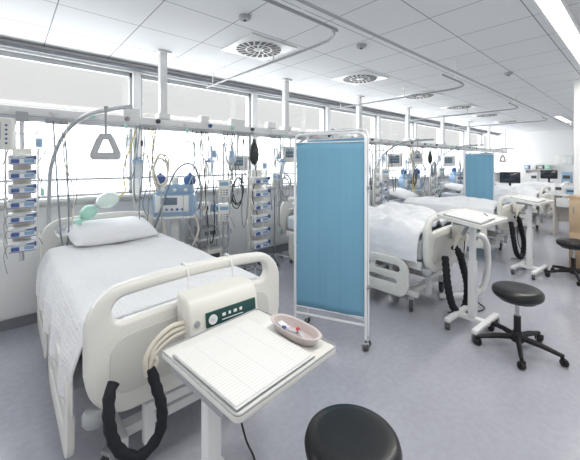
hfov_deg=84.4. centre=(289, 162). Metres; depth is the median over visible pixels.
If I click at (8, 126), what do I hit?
patient monitor
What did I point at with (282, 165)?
jar
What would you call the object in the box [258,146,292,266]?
stand
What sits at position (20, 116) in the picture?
rack
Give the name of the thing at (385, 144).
bundle
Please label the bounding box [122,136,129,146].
bottle
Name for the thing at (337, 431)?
stool
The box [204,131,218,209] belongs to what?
canister
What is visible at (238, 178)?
coiled hose
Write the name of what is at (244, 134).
bundle
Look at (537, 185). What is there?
duvet
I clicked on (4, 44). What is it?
trim
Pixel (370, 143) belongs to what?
bundle
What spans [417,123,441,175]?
window
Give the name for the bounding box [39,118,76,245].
bundle
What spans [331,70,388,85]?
ceiling vent
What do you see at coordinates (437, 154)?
bag
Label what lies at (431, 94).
ceiling vent
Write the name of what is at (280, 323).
gauze swab
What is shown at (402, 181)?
ventilator
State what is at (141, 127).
bundle
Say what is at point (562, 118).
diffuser
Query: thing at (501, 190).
duvet
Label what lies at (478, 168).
folding screen
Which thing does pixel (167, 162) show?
coiled hose
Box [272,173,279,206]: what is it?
pump
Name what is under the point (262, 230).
pump
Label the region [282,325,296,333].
syringe
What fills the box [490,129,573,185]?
wall
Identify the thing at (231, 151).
bag
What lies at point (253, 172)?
rack
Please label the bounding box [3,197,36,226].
pump
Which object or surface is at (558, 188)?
box
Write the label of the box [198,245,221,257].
device box
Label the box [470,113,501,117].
ceiling vent
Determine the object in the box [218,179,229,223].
pump
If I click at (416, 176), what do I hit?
coiled hose
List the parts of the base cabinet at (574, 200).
door, door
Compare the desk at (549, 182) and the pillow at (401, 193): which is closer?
the pillow at (401, 193)
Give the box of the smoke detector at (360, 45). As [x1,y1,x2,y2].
[356,43,365,48]
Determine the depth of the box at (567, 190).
6.48 m
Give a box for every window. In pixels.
[0,50,131,200]
[141,75,250,191]
[257,95,324,184]
[330,108,375,178]
[381,116,412,177]
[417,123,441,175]
[445,127,463,174]
[467,132,481,152]
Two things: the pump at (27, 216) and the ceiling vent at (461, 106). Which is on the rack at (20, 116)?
the pump at (27, 216)
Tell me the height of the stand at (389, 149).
1.746 m
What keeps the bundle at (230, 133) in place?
hanging from the beam
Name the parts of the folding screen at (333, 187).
fabric panel, fabric panel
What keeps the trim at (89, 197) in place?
attached to the wall at (136, 76)
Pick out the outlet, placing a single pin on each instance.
(5, 108)
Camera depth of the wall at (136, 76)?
4.59 m
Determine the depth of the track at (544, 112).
8.57 m
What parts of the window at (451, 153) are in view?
frosted pane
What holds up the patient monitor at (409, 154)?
hanging from the beam
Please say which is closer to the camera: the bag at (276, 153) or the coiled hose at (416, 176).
the bag at (276, 153)
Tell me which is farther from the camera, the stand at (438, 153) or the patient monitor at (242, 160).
the stand at (438, 153)
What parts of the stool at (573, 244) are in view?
seat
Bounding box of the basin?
[271,313,321,345]
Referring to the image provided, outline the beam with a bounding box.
[0,49,507,152]
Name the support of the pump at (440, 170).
attached to the stand at (438, 153)
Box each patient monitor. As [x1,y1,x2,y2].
[0,118,16,167]
[228,135,247,186]
[282,139,296,176]
[387,148,402,176]
[408,147,422,170]
[442,149,454,172]
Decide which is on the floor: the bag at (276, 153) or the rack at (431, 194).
the rack at (431, 194)
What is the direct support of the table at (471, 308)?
on the floor
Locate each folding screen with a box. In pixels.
[294,128,370,350]
[463,149,494,199]
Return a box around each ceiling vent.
[221,33,296,60]
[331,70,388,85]
[397,90,442,99]
[439,103,476,110]
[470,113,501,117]
[493,119,520,122]
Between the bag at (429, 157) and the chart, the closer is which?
the chart
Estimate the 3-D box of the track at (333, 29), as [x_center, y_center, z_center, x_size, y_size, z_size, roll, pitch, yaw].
[-1.475,-1.119,2.495,3.110,0.162,2.470,0,0,-42]
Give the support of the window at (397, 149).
in the wall at (136, 76)
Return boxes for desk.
[549,182,573,187]
[551,192,573,235]
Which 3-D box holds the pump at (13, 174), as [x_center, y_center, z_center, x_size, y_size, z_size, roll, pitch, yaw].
[-2.131,0.166,2.529,0.200,0.229,0.138,0,0,-42]
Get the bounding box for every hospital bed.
[37,104,278,459]
[280,128,468,311]
[376,139,518,256]
[436,144,551,228]
[485,148,570,218]
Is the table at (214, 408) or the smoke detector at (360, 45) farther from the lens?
the smoke detector at (360, 45)
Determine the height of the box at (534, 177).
0.300 m
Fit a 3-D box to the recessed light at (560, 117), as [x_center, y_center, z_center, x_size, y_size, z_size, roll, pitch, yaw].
[7.417,-1.185,8.665,1.816,0.030,0.152,0,0,-42]
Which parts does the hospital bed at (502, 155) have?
grab handle, footboard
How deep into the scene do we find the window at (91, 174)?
3.56 m
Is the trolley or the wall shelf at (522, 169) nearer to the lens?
the trolley
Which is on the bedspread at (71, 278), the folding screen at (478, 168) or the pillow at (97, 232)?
the pillow at (97, 232)
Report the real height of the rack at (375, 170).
1.561 m
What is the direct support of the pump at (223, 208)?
attached to the stand at (213, 141)
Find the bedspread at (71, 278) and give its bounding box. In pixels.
[36,233,258,419]
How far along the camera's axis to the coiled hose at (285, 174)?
4.42 m
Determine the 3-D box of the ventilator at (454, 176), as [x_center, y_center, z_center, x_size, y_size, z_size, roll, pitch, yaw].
[4.837,0.570,9.075,0.672,1.859,0.483,0,0,-7]
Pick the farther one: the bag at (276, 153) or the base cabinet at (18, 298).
the bag at (276, 153)
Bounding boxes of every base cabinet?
[0,230,59,331]
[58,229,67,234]
[567,195,579,267]
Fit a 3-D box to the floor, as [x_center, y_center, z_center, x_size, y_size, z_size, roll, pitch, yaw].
[3.854,1.550,4.696,18.000,0.100,6.900,0,0,-42]
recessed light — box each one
[532,0,579,65]
[554,115,572,122]
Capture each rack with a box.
[5,111,39,260]
[242,157,266,274]
[372,160,380,206]
[429,163,435,196]
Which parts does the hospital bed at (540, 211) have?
headboard, mattress, rail, rail, frame, footboard, inlay panel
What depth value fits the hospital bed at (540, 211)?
7.09 m
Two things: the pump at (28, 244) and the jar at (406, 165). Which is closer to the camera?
the pump at (28, 244)
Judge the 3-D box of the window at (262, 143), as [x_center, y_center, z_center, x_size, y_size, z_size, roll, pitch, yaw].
[0.049,-0.350,5.703,1.660,1.500,0.050,0,0,-42]
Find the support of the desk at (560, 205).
on the floor
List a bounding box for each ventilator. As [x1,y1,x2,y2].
[149,130,210,252]
[397,149,426,196]
[449,152,469,184]
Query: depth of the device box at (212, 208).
4.25 m
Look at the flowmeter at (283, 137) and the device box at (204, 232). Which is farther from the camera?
the flowmeter at (283, 137)
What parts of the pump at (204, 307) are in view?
label plate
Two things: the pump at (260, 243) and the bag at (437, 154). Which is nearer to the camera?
the pump at (260, 243)
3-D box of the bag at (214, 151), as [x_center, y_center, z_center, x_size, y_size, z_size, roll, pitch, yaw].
[-0.848,0.267,3.568,0.100,0.969,0.060,0,0,-2]
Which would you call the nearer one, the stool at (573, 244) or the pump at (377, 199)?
the stool at (573, 244)
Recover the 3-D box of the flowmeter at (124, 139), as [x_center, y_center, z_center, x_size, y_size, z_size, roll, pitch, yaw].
[-1.580,-0.049,3.119,0.112,0.662,0.070,0,0,14]
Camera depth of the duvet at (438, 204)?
5.44 m
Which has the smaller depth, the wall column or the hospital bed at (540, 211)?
the wall column
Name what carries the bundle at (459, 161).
hanging from the beam
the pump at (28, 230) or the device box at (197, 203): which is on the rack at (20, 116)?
the pump at (28, 230)
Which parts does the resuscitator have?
hanging cord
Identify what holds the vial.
in the basin
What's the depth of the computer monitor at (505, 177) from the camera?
8.24 m
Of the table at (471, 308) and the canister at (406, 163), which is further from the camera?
the canister at (406, 163)
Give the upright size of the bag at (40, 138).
0.969 m
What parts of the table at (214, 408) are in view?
support plate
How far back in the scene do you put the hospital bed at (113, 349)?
1.46 m
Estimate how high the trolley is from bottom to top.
0.880 m
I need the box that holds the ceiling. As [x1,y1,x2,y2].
[0,0,579,133]
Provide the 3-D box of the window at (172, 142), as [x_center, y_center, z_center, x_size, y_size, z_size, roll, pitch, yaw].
[-1.259,-0.350,4.540,1.660,1.500,0.050,0,0,-42]
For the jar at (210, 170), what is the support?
on the canister at (210, 170)
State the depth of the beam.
3.57 m
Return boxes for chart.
[172,319,314,411]
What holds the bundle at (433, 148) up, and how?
hanging from the beam
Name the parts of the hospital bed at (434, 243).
headboard, inlay panel, rail, mattress, rail, frame, footboard, inlay panel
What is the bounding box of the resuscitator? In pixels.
[73,124,135,225]
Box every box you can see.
[194,225,218,238]
[196,201,209,212]
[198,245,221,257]
[210,204,217,211]
[530,173,538,181]
[554,184,563,193]
[561,172,572,182]
[565,188,573,193]
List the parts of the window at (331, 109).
frosted pane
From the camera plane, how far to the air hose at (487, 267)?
3.48 m
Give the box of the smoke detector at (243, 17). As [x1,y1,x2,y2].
[238,13,250,21]
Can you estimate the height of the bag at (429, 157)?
1.060 m
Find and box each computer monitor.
[500,172,519,185]
[540,170,557,182]
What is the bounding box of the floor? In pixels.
[0,212,579,459]
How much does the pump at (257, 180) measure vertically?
0.294 m
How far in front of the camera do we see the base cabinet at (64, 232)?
3.23 m
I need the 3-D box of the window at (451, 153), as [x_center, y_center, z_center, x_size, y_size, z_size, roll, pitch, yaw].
[5.281,-0.350,10.353,1.660,1.500,0.050,0,0,-42]
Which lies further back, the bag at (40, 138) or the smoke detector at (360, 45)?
the smoke detector at (360, 45)
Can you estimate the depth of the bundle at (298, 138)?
4.64 m
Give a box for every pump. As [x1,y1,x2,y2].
[3,155,36,184]
[3,169,36,199]
[3,183,36,211]
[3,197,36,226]
[3,211,36,243]
[3,225,36,258]
[3,239,36,273]
[102,253,257,459]
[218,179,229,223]
[218,203,229,248]
[250,176,269,195]
[250,201,269,221]
[250,213,269,234]
[250,226,269,248]
[250,238,269,249]
[251,189,269,208]
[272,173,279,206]
[375,181,386,185]
[375,188,386,193]
[375,196,386,201]
[380,169,388,195]
[437,167,444,187]
[441,207,484,312]
[507,192,533,259]
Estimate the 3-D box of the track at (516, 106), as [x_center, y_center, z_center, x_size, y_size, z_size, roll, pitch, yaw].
[3.651,-1.119,6.923,0.707,0.162,2.583,0,0,-24]
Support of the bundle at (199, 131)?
hanging from the beam
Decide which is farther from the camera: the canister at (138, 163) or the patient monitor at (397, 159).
the patient monitor at (397, 159)
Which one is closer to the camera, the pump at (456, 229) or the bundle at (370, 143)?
the pump at (456, 229)
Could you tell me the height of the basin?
0.035 m
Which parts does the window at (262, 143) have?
frosted pane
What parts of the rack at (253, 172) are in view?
frame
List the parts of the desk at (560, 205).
panel, drawer, panel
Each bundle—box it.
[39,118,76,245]
[125,125,163,232]
[183,129,214,244]
[222,131,239,232]
[238,132,250,227]
[270,134,283,231]
[296,137,304,207]
[369,142,378,206]
[383,143,395,201]
[406,145,414,192]
[420,146,426,186]
[432,147,437,187]
[457,148,460,183]
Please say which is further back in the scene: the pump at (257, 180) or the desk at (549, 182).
the desk at (549, 182)
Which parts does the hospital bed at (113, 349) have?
rail, rail, inlay panel, headboard, grab handle, frame, footboard, inlay panel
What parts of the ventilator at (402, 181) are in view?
panel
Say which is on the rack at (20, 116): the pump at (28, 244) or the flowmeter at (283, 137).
the pump at (28, 244)
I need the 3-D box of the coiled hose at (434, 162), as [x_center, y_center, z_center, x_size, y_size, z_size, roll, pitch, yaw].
[3.331,-0.013,7.467,0.174,0.695,0.092,0,0,-42]
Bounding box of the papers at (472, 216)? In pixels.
[443,209,496,224]
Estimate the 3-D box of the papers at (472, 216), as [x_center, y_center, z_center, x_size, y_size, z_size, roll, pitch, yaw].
[1.667,0.477,2.913,0.544,0.062,0.316,0,0,-42]
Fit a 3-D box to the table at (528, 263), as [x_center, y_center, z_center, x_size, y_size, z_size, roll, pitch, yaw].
[3.244,0.976,4.327,0.620,1.047,0.380,0,0,-36]
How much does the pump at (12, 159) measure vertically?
0.229 m
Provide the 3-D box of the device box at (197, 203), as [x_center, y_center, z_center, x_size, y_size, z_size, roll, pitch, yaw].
[-1.141,0.578,4.173,0.140,0.140,0.166,0,0,-42]
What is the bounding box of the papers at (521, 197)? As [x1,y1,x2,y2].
[510,195,545,202]
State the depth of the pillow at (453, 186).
8.07 m
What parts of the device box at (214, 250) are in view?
panel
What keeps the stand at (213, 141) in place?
on the floor
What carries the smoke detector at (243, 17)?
attached to the ceiling
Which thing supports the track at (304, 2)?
attached to the ceiling
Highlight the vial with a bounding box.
[296,327,304,337]
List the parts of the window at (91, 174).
frosted pane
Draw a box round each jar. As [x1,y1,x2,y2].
[132,162,142,177]
[205,162,213,175]
[278,162,285,173]
[404,163,408,169]
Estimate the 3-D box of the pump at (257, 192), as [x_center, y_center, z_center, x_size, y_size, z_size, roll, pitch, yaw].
[-0.396,0.486,4.124,0.269,0.294,0.138,0,0,-42]
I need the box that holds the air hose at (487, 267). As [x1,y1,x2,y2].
[438,232,491,298]
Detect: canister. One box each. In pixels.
[131,126,149,215]
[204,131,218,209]
[278,136,289,201]
[403,145,409,185]
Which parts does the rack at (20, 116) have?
frame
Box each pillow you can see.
[66,216,157,245]
[386,188,417,199]
[443,183,462,190]
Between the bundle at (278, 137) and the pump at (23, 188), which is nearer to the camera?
the pump at (23, 188)
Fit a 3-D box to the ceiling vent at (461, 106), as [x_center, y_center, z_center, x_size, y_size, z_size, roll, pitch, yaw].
[3.608,-1.187,6.846,0.570,0.026,0.570,0,0,-42]
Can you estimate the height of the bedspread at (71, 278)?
0.378 m
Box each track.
[206,0,337,87]
[295,0,573,127]
[333,67,463,108]
[403,97,518,120]
[447,112,547,128]
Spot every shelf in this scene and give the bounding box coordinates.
[188,233,228,241]
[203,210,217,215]
[522,169,552,172]
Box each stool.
[304,404,402,459]
[474,281,569,369]
[545,238,579,285]
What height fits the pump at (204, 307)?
1.012 m
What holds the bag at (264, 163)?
hanging from the rack at (253, 172)
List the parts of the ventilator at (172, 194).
panel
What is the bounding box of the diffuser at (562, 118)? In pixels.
[556,116,569,121]
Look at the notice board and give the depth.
11.48 m
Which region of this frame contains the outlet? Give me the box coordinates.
[2,105,9,111]
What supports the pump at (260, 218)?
on the rack at (253, 172)
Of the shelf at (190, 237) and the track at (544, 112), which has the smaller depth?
the shelf at (190, 237)
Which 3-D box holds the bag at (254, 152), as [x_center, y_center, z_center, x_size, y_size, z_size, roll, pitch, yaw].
[-0.455,0.132,4.072,0.122,1.060,0.136,0,0,-4]
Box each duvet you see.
[369,201,451,262]
[403,195,509,226]
[460,185,545,208]
[496,181,559,198]
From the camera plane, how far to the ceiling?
3.24 m
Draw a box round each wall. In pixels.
[0,38,496,255]
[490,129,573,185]
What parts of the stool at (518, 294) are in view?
seat, seat plate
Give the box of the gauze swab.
[277,321,289,327]
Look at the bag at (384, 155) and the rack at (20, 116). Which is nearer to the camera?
the rack at (20, 116)
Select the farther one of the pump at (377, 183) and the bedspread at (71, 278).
the pump at (377, 183)
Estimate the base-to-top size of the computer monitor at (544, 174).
0.400 m
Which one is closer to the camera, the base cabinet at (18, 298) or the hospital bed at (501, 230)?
the base cabinet at (18, 298)
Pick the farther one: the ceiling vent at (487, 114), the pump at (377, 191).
the ceiling vent at (487, 114)
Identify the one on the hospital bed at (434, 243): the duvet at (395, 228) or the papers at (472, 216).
the duvet at (395, 228)
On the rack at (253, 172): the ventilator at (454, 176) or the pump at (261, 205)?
the pump at (261, 205)
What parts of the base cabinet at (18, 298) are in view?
door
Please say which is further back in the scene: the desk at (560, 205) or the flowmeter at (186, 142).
the desk at (560, 205)
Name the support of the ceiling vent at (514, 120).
in the ceiling
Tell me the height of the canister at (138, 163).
0.922 m
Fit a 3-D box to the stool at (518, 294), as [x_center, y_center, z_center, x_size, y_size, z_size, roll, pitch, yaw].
[1.828,1.249,2.603,0.610,0.502,0.586,0,0,-6]
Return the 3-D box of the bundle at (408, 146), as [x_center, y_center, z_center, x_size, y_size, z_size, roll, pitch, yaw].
[2.530,0.213,6.769,0.354,1.197,0.073,0,0,-42]
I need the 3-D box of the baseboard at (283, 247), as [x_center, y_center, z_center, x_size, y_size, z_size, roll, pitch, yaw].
[1.734,1.440,7.080,18.000,0.120,0.020,0,0,-42]
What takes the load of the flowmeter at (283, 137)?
attached to the beam
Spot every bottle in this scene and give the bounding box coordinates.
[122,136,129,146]
[184,139,189,148]
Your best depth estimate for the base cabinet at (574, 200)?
4.40 m
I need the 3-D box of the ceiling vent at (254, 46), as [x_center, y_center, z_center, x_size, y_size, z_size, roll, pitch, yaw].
[-0.327,-1.187,3.348,0.570,0.026,0.570,0,0,-42]
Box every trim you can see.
[0,41,498,135]
[0,172,499,205]
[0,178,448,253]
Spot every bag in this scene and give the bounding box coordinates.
[33,129,45,243]
[210,147,218,228]
[228,145,235,226]
[249,132,258,214]
[261,160,268,213]
[275,150,281,208]
[380,152,385,203]
[426,146,432,188]
[436,154,440,191]
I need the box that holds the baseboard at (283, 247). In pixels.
[240,241,296,253]
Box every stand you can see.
[213,141,232,256]
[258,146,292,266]
[377,149,389,203]
[432,152,444,196]
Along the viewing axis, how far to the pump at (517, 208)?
4.94 m
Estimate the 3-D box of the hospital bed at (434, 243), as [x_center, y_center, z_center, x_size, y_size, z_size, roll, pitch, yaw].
[0.921,0.518,4.127,1.070,1.962,2.237,0,0,-42]
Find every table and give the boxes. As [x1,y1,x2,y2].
[162,308,335,459]
[437,208,507,341]
[505,194,553,279]
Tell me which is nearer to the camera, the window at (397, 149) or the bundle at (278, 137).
the bundle at (278, 137)
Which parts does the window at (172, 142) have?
frosted pane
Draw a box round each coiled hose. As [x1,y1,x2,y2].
[152,129,169,190]
[230,146,243,208]
[280,173,291,201]
[412,169,417,187]
[431,161,435,176]
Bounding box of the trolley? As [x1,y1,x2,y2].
[188,210,228,253]
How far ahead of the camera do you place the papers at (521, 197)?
4.25 m
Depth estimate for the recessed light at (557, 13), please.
2.68 m
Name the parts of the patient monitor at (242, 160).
mounting arm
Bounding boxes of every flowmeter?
[122,124,134,191]
[184,129,194,188]
[281,136,288,181]
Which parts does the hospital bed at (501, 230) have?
headboard, grab handle, mattress, rail, frame, rail, footboard, inlay panel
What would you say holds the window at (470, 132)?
in the wall at (136, 76)
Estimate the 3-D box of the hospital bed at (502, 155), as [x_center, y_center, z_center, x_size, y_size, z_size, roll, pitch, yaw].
[6.737,0.518,9.430,1.070,1.962,2.237,0,0,-42]
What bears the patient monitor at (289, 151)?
hanging from the beam
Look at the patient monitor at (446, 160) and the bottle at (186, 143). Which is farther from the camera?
the patient monitor at (446, 160)
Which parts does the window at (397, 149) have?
frosted pane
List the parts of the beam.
post, equipment rail, post, post, post, post, post, post, post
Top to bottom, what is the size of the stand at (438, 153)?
1.746 m
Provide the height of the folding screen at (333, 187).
1.791 m
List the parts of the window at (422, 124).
frosted pane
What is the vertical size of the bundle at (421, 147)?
0.909 m
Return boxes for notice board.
[555,155,572,164]
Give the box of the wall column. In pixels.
[574,79,579,194]
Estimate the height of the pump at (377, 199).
0.266 m
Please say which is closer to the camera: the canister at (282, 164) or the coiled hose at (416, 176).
the canister at (282, 164)
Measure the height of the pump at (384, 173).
0.502 m
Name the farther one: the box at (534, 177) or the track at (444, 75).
the box at (534, 177)
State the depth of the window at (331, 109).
7.29 m
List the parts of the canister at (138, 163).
lid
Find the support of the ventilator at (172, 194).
on the floor
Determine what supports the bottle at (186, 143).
on the flowmeter at (186, 142)
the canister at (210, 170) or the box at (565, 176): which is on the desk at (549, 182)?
the box at (565, 176)
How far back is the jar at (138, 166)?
3.14 m

